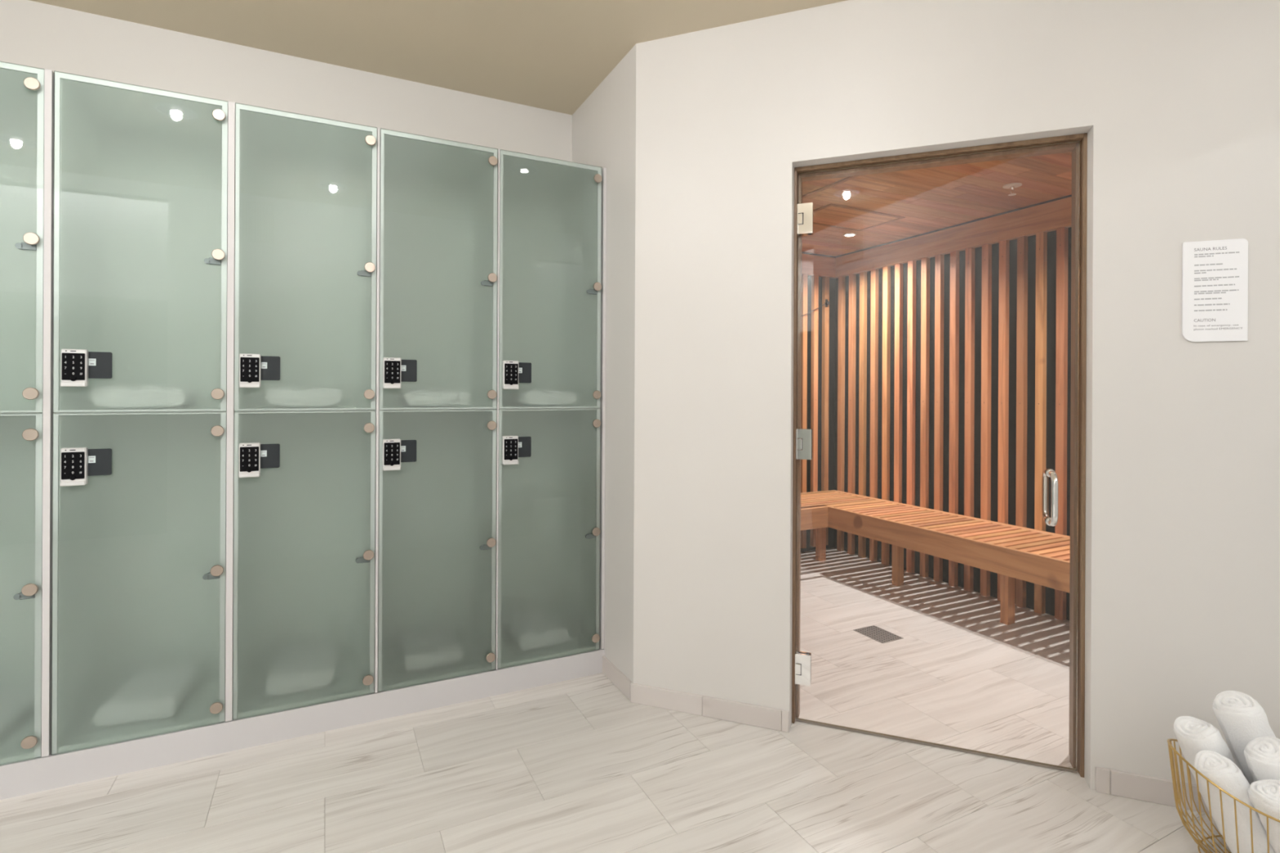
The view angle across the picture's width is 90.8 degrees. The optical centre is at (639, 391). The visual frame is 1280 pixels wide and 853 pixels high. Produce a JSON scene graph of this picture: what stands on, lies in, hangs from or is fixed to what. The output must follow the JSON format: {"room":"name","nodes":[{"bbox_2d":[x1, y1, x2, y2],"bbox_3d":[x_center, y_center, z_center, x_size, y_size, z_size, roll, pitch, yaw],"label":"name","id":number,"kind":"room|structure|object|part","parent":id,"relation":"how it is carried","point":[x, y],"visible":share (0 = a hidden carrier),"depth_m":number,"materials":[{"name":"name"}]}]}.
{"room":"changing room","nodes":[
{"label":"changing room","id":0,"kind":"room"},
{"bbox_2d":[0,0,572,161],"bbox_3d":[-2.271,-0.087,2.319,4.400,2.652,0.123,0,0,-26],"label":"wall","id":1,"kind":"structure","parent":0,"point":[33,33],"depth_m":2.60,"materials":[{"name":"beige paint"}]},
{"bbox_2d":[29,0,847,115],"bbox_3d":[-0.472,-1.455,1.409,7.000,0.100,3.450,0,0,-26],"label":"ceiling","id":2,"kind":"structure","parent":0,"point":[548,55],"depth_m":2.45,"materials":[{"name":"beige paint"}]},
{"bbox_2d":[572,44,635,683],"bbox_3d":[-0.168,-0.077,2.975,0.120,2.652,0.900,0,0,-26],"label":"wall","id":3,"kind":"structure","parent":0,"point":[604,125],"depth_m":2.69,"materials":[{"name":"beige paint"}]},
{"bbox_2d":[602,655,631,700],"bbox_3d":[-0.099,1.211,2.678,0.011,0.075,0.284,0,0,-26],"label":"baseboard","id":4,"kind":"structure","parent":3,"relation":"attached to","point":[612,673],"depth_m":2.66,"materials":[{"name":"stone"}]},
{"bbox_2d":[0,547,1228,852],"bbox_3d":[-0.061,1.280,1.122,7.502,0.060,6.342,0,0,-26],"label":"floor","id":5,"kind":"structure","parent":0,"point":[572,766],"depth_m":2.05,"materials":[{"name":"grey tile"}]},
{"bbox_2d":[0,61,53,764],"bbox_3d":[-2.139,0.066,2.043,0.471,2.138,0.458,0,0,-26],"label":"locker","id":6,"kind":"object","parent":5,"relation":"on","point":[26,92],"visible":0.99,"depth_m":1.95,"materials":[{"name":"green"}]},
{"bbox_2d":[0,413,36,413],"bbox_3d":[-2.154,0.066,2.052,0.420,0.016,0.411,0,0,-26],"label":"shelf","id":7,"kind":"object","parent":6,"relation":"attached to","point":[0,413],"depth_m":1.94,"materials":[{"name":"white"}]},
{"bbox_3d":[-2.062,0.601,1.863,0.452,1.068,0.008,0,0,-26],"label":"glass door","id":8,"kind":"part","parent":6,"relation":"part of","materials":[{"name":"green glass"}]},
{"bbox_3d":[-2.058,-0.469,1.863,0.452,1.068,0.008,0,0,-26],"label":"glass door","id":9,"kind":"part","parent":6,"relation":"part of","materials":[{"name":"green"}]},
{"bbox_3d":[-1.943,0.067,2.157,0.018,2.138,0.430,0,0,-26],"label":"post","id":10,"kind":"part","parent":6,"relation":"part of","materials":[{"name":"grey laminate"}]},
{"bbox_2d":[51,71,235,755],"bbox_3d":[-1.710,0.068,2.257,0.478,2.138,0.458,0,0,-26],"label":"locker","id":11,"kind":"object","parent":5,"relation":"on","point":[144,228],"visible":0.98,"depth_m":2.08,"materials":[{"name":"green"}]},
{"bbox_3d":[-1.731,0.226,2.020,0.063,0.085,0.004,0,0,-26],"label":"lock plate","id":12,"kind":"part","parent":11,"relation":"part of","materials":[{"name":"grey"}]},
{"bbox_3d":[-1.730,-0.084,2.020,0.063,0.085,0.004,0,0,-26],"label":"lock plate","id":13,"kind":"part","parent":11,"relation":"part of","materials":[{"name":"grey"}]},
{"bbox_3d":[-1.634,0.603,2.077,0.457,1.068,0.008,0,0,-26],"label":"glass door","id":14,"kind":"part","parent":11,"relation":"part of","materials":[{"name":"green glass"}]},
{"bbox_3d":[-1.629,-0.467,2.077,0.457,1.068,0.008,0,0,-26],"label":"glass door","id":15,"kind":"part","parent":11,"relation":"part of","materials":[{"name":"green glass"}]},
{"bbox_2d":[60,411,221,413],"bbox_3d":[-1.725,0.068,2.265,0.425,0.016,0.411,0,0,-26],"label":"shelf","id":16,"kind":"object","parent":11,"relation":"attached to","point":[60,411],"depth_m":2.07,"materials":[{"name":"white"}]},
{"bbox_3d":[-1.511,0.068,2.372,0.020,2.138,0.430,0,0,-26],"label":"post","id":17,"kind":"part","parent":11,"relation":"part of","materials":[{"name":"grey laminate"}]},
{"bbox_2d":[0,647,604,799],"bbox_3d":[-1.507,1.192,2.303,2.865,0.102,0.302,0,0,-26],"label":"plinth","id":18,"kind":"object","parent":5,"relation":"on","point":[21,778],"visible":0.44,"depth_m":2.24,"materials":[{"name":"white paint"}]},
{"bbox_2d":[232,102,380,719],"bbox_3d":[-1.287,0.070,2.468,0.464,2.138,0.458,0,0,-26],"label":"locker","id":19,"kind":"object","parent":5,"relation":"on","point":[307,241],"visible":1,"depth_m":2.29,"materials":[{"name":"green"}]},
{"bbox_3d":[-1.309,0.228,2.231,0.063,0.085,0.004,0,0,-26],"label":"lock plate","id":20,"kind":"part","parent":19,"relation":"part of","materials":[{"name":"grey metal"}]},
{"bbox_3d":[-1.307,-0.082,2.231,0.063,0.085,0.004,0,0,-26],"label":"lock plate","id":21,"kind":"part","parent":19,"relation":"part of","materials":[{"name":"grey metal"}]},
{"bbox_3d":[-1.206,0.605,2.290,0.454,1.068,0.008,0,0,-26],"label":"glass door","id":22,"kind":"part","parent":19,"relation":"part of","materials":[{"name":"green glass"}]},
{"bbox_3d":[-1.202,-0.466,2.289,0.454,1.068,0.008,0,0,-26],"label":"glass door","id":23,"kind":"part","parent":19,"relation":"part of","materials":[{"name":"green glass"}]},
{"bbox_2d":[243,409,371,411],"bbox_3d":[-1.298,0.070,2.478,0.422,0.016,0.411,0,0,-26],"label":"shelf","id":24,"kind":"object","parent":19,"relation":"attached to","point":[243,410],"depth_m":2.29,"materials":[{"name":"white"}]},
{"bbox_3d":[-1.089,0.070,2.582,0.009,2.138,0.430,0,0,-26],"label":"post","id":25,"kind":"part","parent":19,"relation":"part of","materials":[{"name":"white metal"}]},
{"bbox_2d":[377,128,499,692],"bbox_3d":[-0.874,0.071,2.674,0.455,2.138,0.458,0,0,-26],"label":"locker","id":26,"kind":"object","parent":5,"relation":"on","point":[438,331],"visible":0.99,"depth_m":2.50,"materials":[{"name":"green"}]},
{"bbox_3d":[-1.079,0.070,2.592,0.016,2.138,0.421,0,0,-26],"label":"panel","id":27,"kind":"part","parent":26,"relation":"part of","materials":[{"name":"white"}]},
{"bbox_3d":[-0.896,0.230,2.436,0.063,0.085,0.004,0,0,-26],"label":"lock plate","id":28,"kind":"part","parent":26,"relation":"part of","materials":[{"name":"grey"}]},
{"bbox_3d":[-0.894,-0.081,2.436,0.063,0.085,0.004,0,0,-26],"label":"lock plate","id":29,"kind":"part","parent":26,"relation":"part of","materials":[{"name":"grey"}]},
{"bbox_3d":[-0.792,0.607,2.496,0.448,1.068,0.008,0,0,-26],"label":"glass door","id":30,"kind":"part","parent":26,"relation":"part of","materials":[{"name":"green glass"}]},
{"bbox_2d":[383,408,492,410],"bbox_3d":[-0.883,0.071,2.684,0.416,0.016,0.411,0,0,-26],"label":"shelf","id":31,"kind":"object","parent":26,"relation":"attached to","point":[384,409],"depth_m":2.49,"materials":[{"name":"white"}]},
{"bbox_3d":[-0.787,-0.464,2.496,0.448,1.068,0.008,0,0,-26],"label":"glass door","id":32,"kind":"part","parent":26,"relation":"part of","materials":[{"name":"green glass"}]},
{"bbox_3d":[-0.679,0.072,2.786,0.006,2.138,0.430,0,0,-26],"label":"post","id":33,"kind":"part","parent":26,"relation":"part of","materials":[{"name":"white metal"}]},
{"bbox_2d":[497,149,606,669],"bbox_3d":[-0.457,0.073,2.881,0.476,2.138,0.458,0,0,-26],"label":"locker","id":34,"kind":"object","parent":5,"relation":"on","point":[552,303],"visible":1,"depth_m":2.70,"materials":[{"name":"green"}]},
{"bbox_3d":[-0.487,0.231,2.640,0.063,0.085,0.004,0,0,-26],"label":"lock plate","id":35,"kind":"part","parent":34,"relation":"part of","materials":[{"name":"grey metal"}]},
{"bbox_3d":[-0.485,-0.079,2.640,0.063,0.085,0.004,0,0,-26],"label":"lock plate","id":36,"kind":"part","parent":34,"relation":"part of","materials":[{"name":"grey"}]},
{"bbox_3d":[-0.382,0.609,2.700,0.453,1.068,0.008,0,0,-26],"label":"glass door","id":37,"kind":"part","parent":34,"relation":"part of","materials":[{"name":"green glass"}]},
{"bbox_2d":[502,408,596,409],"bbox_3d":[-0.473,0.073,2.889,0.421,0.016,0.411,0,0,-26],"label":"shelf","id":38,"kind":"object","parent":34,"relation":"attached to","point":[502,408],"depth_m":2.70,"materials":[{"name":"white"}]},
{"bbox_3d":[-0.377,-0.462,2.700,0.453,1.068,0.008,0,0,-26],"label":"glass door","id":39,"kind":"part","parent":34,"relation":"part of","materials":[{"name":"green glass"}]},
{"bbox_3d":[-0.256,0.074,2.997,0.014,2.138,0.430,0,0,-26],"label":"post","id":40,"kind":"part","parent":34,"relation":"part of","materials":[{"name":"grey laminate"}]},
{"bbox_2d":[853,625,903,643],"bbox_3d":[1.231,1.254,3.264,0.150,0.002,0.196,0,0,-26],"label":"floor drain","id":41,"kind":"object","parent":5,"relation":"on","point":[877,633],"visible":1,"depth_m":3.25,"materials":[{"name":"silver metal"}]},
{"bbox_2d":[800,489,1070,625],"bbox_3d":[1.229,1.018,3.103,2.276,0.474,3.156,0,0,-26],"label":"bench","id":42,"kind":"object","parent":5,"relation":"on","point":[1041,557],"visible":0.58,"depth_m":3.60,"materials":[{"name":"brown wood"}]},
{"bbox_3d":[0.538,0.793,4.493,2.276,0.030,0.051,0,0,-26],"label":"rail","id":43,"kind":"part","parent":42,"relation":"part of","materials":[{"name":"brown wood"}]},
{"bbox_3d":[1.345,1.034,4.694,0.060,0.442,0.045,0,0,-26],"label":"leg","id":44,"kind":"part","parent":42,"relation":"part of","materials":[{"name":"brown wood"}]},
{"bbox_3d":[1.677,1.036,4.105,0.060,0.442,0.045,0,0,-26],"label":"leg","id":45,"kind":"part","parent":42,"relation":"part of","materials":[{"name":"brown wood"}]},
{"bbox_3d":[2.238,0.801,3.576,0.051,0.030,3.104,0,0,-26],"label":"rail","id":46,"kind":"part","parent":42,"relation":"part of","materials":[{"name":"brown wood"}]},
{"bbox_3d":[2.000,1.037,3.434,0.060,0.442,0.045,0,0,-26],"label":"leg","id":47,"kind":"part","parent":42,"relation":"part of","materials":[{"name":"brown wood"}]},
{"bbox_2d":[1167,738,1279,852],"bbox_3d":[1.663,1.106,1.609,0.506,0.302,0.365,0,0,21],"label":"wire basket","id":48,"kind":"object","parent":5,"relation":"on","point":[1177,798],"visible":0.76,"depth_m":1.66,"materials":[{"name":"gold metal"}]},
{"bbox_2d":[1173,715,1235,834],"bbox_3d":[1.574,1.068,1.708,0.209,0.348,0.113,0,0,6],"label":"rolled towel","id":49,"kind":"object","parent":48,"relation":"in","point":[1194,736],"visible":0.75,"depth_m":1.70,"materials":[{"name":"white fabric"}]},
{"bbox_2d":[1191,751,1274,852],"bbox_3d":[1.531,1.091,1.615,0.188,0.299,0.111,0,0,2],"label":"rolled towel","id":50,"kind":"object","parent":48,"relation":"in","point":[1222,771],"visible":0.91,"depth_m":1.58,"materials":[{"name":"white fabric"}]},
{"bbox_2d":[1211,688,1276,783],"bbox_3d":[1.680,1.029,1.691,0.252,0.429,0.119,0,0,5],"label":"rolled towel","id":51,"kind":"object","parent":48,"relation":"in","point":[1242,720],"visible":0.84,"depth_m":1.67,"materials":[{"name":"white fabric"}]},
{"bbox_2d":[1242,736,1279,782],"bbox_3d":[1.648,1.063,1.594,0.219,0.360,0.113,0,0,5],"label":"rolled towel","id":52,"kind":"object","parent":48,"relation":"in","point":[1262,754],"visible":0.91,"depth_m":1.59,"materials":[{"name":"white fabric"}]},
{"bbox_2d":[1246,779,1279,852],"bbox_3d":[1.585,1.093,1.528,0.184,0.299,0.106,0,0,3],"label":"rolled towel","id":53,"kind":"object","parent":48,"relation":"in","point":[1264,796],"visible":0.98,"depth_m":1.52,"materials":[{"name":"white fabric"}]},
{"bbox_2d":[800,252,838,552],"bbox_3d":[0.567,0.037,4.616,2.530,2.431,0.161,0,0,-26],"label":"wall","id":54,"kind":"structure","parent":0,"point":[818,271],"depth_m":4.96,"materials":[{"name":"brown wood"}]},
{"bbox_2d":[802,299,829,315],"bbox_3d":[1.297,-0.629,4.891,0.429,0.202,0.026,0,0,-26],"label":"wall sensor","id":55,"kind":"object","parent":54,"relation":"attached to","point":[827,302],"visible":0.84,"depth_m":4.96,"materials":[{"name":"black metal"}]},
{"bbox_2d":[801,151,1071,256],"bbox_3d":[1.266,-1.125,3.125,2.517,0.100,3.450,0,0,-26],"label":"ceiling","id":56,"kind":"structure","parent":0,"point":[929,199],"depth_m":3.44,"materials":[{"name":"brown wood"}]},
{"bbox_2d":[802,175,859,198],"bbox_3d":[0.987,-1.073,3.304,0.024,0.008,0.840,0,0,-26],"label":"batten","id":57,"kind":"object","parent":56,"relation":"attached to","point":[849,178],"visible":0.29,"depth_m":3.29,"materials":[{"name":"brown wood"}]},
{"bbox_2d":[843,233,856,236],"bbox_3d":[1.436,-1.071,4.322,0.084,0.008,0.084,0,0,-26],"label":"recessed light","id":58,"kind":"object","parent":56,"relation":"in","point":[846,234],"visible":1,"depth_m":4.31,"materials":[{"name":"white ceramic"}]},
{"bbox_2d":[813,203,905,231],"bbox_3d":[1.280,-1.072,3.911,0.600,0.006,0.370,0,0,-26],"label":"ceiling hatch","id":59,"kind":"object","parent":56,"relation":"attached to","point":[835,215],"visible":0.78,"depth_m":3.89,"materials":[{"name":"brown wood"}]},
{"bbox_2d":[1002,182,1022,195],"bbox_3d":[1.937,-1.048,3.284,0.088,0.048,0.088,0,0,-26],"label":"sprinkler","id":60,"kind":"object","parent":56,"relation":"attached to","point":[1011,186],"visible":1,"depth_m":3.27,"materials":[{"name":"white metal"}]},
{"bbox_3d":[1.937,-1.045,3.284,0.020,0.042,0.024,0,0,25],"label":"frame","id":61,"kind":"part","parent":60,"relation":"part of","materials":[{"name":"silver metal"}]},
{"bbox_2d":[834,194,1071,621],"bbox_3d":[2.343,0.045,3.594,0.161,2.431,3.346,0,0,-26],"label":"wall","id":62,"kind":"structure","parent":0,"point":[953,344],"depth_m":4.05,"materials":[{"name":"brown wood"}]},
{"bbox_2d":[633,0,1279,790],"bbox_3d":[1.665,-0.069,1.985,3.550,2.652,0.150,0,0,21],"label":"wall","id":63,"kind":"structure","parent":0,"point":[1176,103],"depth_m":2.06,"materials":[{"name":"beige paint"}]},
{"bbox_2d":[630,682,789,732],"bbox_3d":[0.256,1.213,2.432,0.624,0.075,0.011,0,0,21],"label":"baseboard","id":64,"kind":"structure","parent":63,"relation":"attached to","point":[763,717],"depth_m":2.42,"materials":[{"name":"stone"}]},
{"bbox_2d":[795,140,1079,773],"bbox_3d":[1.017,0.213,2.236,0.908,2.080,0.145,0,0,20],"label":"door","id":65,"kind":"structure","parent":63,"relation":"in","point":[804,211],"depth_m":2.27,"materials":[{"name":"clear glass"}]},
{"bbox_3d":[0.596,1.048,2.409,0.004,0.114,0.054,0,0,21],"label":"wall plate","id":66,"kind":"part","parent":65,"relation":"part of","materials":[{"name":"silver metal"}]},
{"bbox_3d":[0.600,0.199,2.409,0.004,0.114,0.054,0,0,21],"label":"wall plate","id":67,"kind":"part","parent":65,"relation":"part of","materials":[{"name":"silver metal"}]},
{"bbox_3d":[0.604,-0.652,2.408,0.004,0.114,0.054,0,0,21],"label":"wall plate","id":68,"kind":"part","parent":65,"relation":"part of","materials":[{"name":"silver metal"}]},
{"bbox_3d":[0.614,1.049,2.382,0.058,0.114,0.010,0,0,21],"label":"hinge plate","id":69,"kind":"part","parent":65,"relation":"part of","materials":[{"name":"silver metal"}]},
{"bbox_3d":[0.621,1.049,2.401,0.058,0.114,0.010,0,0,21],"label":"hinge plate","id":70,"kind":"part","parent":65,"relation":"part of","materials":[{"name":"silver metal"}]},
{"bbox_3d":[0.618,0.199,2.382,0.058,0.114,0.010,0,0,21],"label":"hinge plate","id":71,"kind":"part","parent":65,"relation":"part of","materials":[{"name":"silver metal"}]},
{"bbox_3d":[0.622,-0.652,2.382,0.058,0.114,0.010,0,0,21],"label":"hinge plate","id":72,"kind":"part","parent":65,"relation":"part of","materials":[{"name":"silver metal"}]},
{"bbox_3d":[0.629,-0.652,2.401,0.058,0.114,0.010,0,0,21],"label":"hinge plate","id":73,"kind":"part","parent":65,"relation":"part of","materials":[{"name":"silver metal"}]},
{"bbox_3d":[0.625,0.199,2.401,0.058,0.114,0.010,0,0,21],"label":"hinge plate","id":74,"kind":"part","parent":65,"relation":"part of","materials":[{"name":"silver metal"}]},
{"bbox_3d":[1.382,0.353,2.144,0.027,0.189,0.068,0,0,21],"label":"pull handle","id":75,"kind":"part","parent":65,"relation":"part of","materials":[{"name":"silver metal"}]},
{"bbox_3d":[1.355,0.352,2.072,0.027,0.189,0.068,0,0,21],"label":"pull handle","id":76,"kind":"part","parent":65,"relation":"part of","materials":[{"name":"silver metal"}]},
{"bbox_2d":[791,133,1087,777],"bbox_3d":[1.038,0.205,2.283,0.933,2.098,0.138,0,0,21],"label":"door frame","id":77,"kind":"structure","parent":63,"relation":"attached to","point":[1073,147],"depth_m":2.13,"materials":[{"name":"brown wood"}]},
{"bbox_2d":[1095,766,1209,813],"bbox_3d":[2.011,1.221,1.766,1.237,0.075,0.011,0,0,21],"label":"baseboard","id":78,"kind":"structure","parent":63,"relation":"attached to","point":[1113,782],"depth_m":1.94,"materials":[{"name":"stone"}]},
{"bbox_2d":[1182,238,1248,342],"bbox_3d":[1.713,-0.300,1.883,0.154,0.301,0.007,0,0,21],"label":"wall sign","id":79,"kind":"object","parent":63,"relation":"attached to","point":[1215,273],"visible":1,"depth_m":1.88,"materials":[{"name":"white acrylic"},{"name":"dark grey ink"}]}
]}

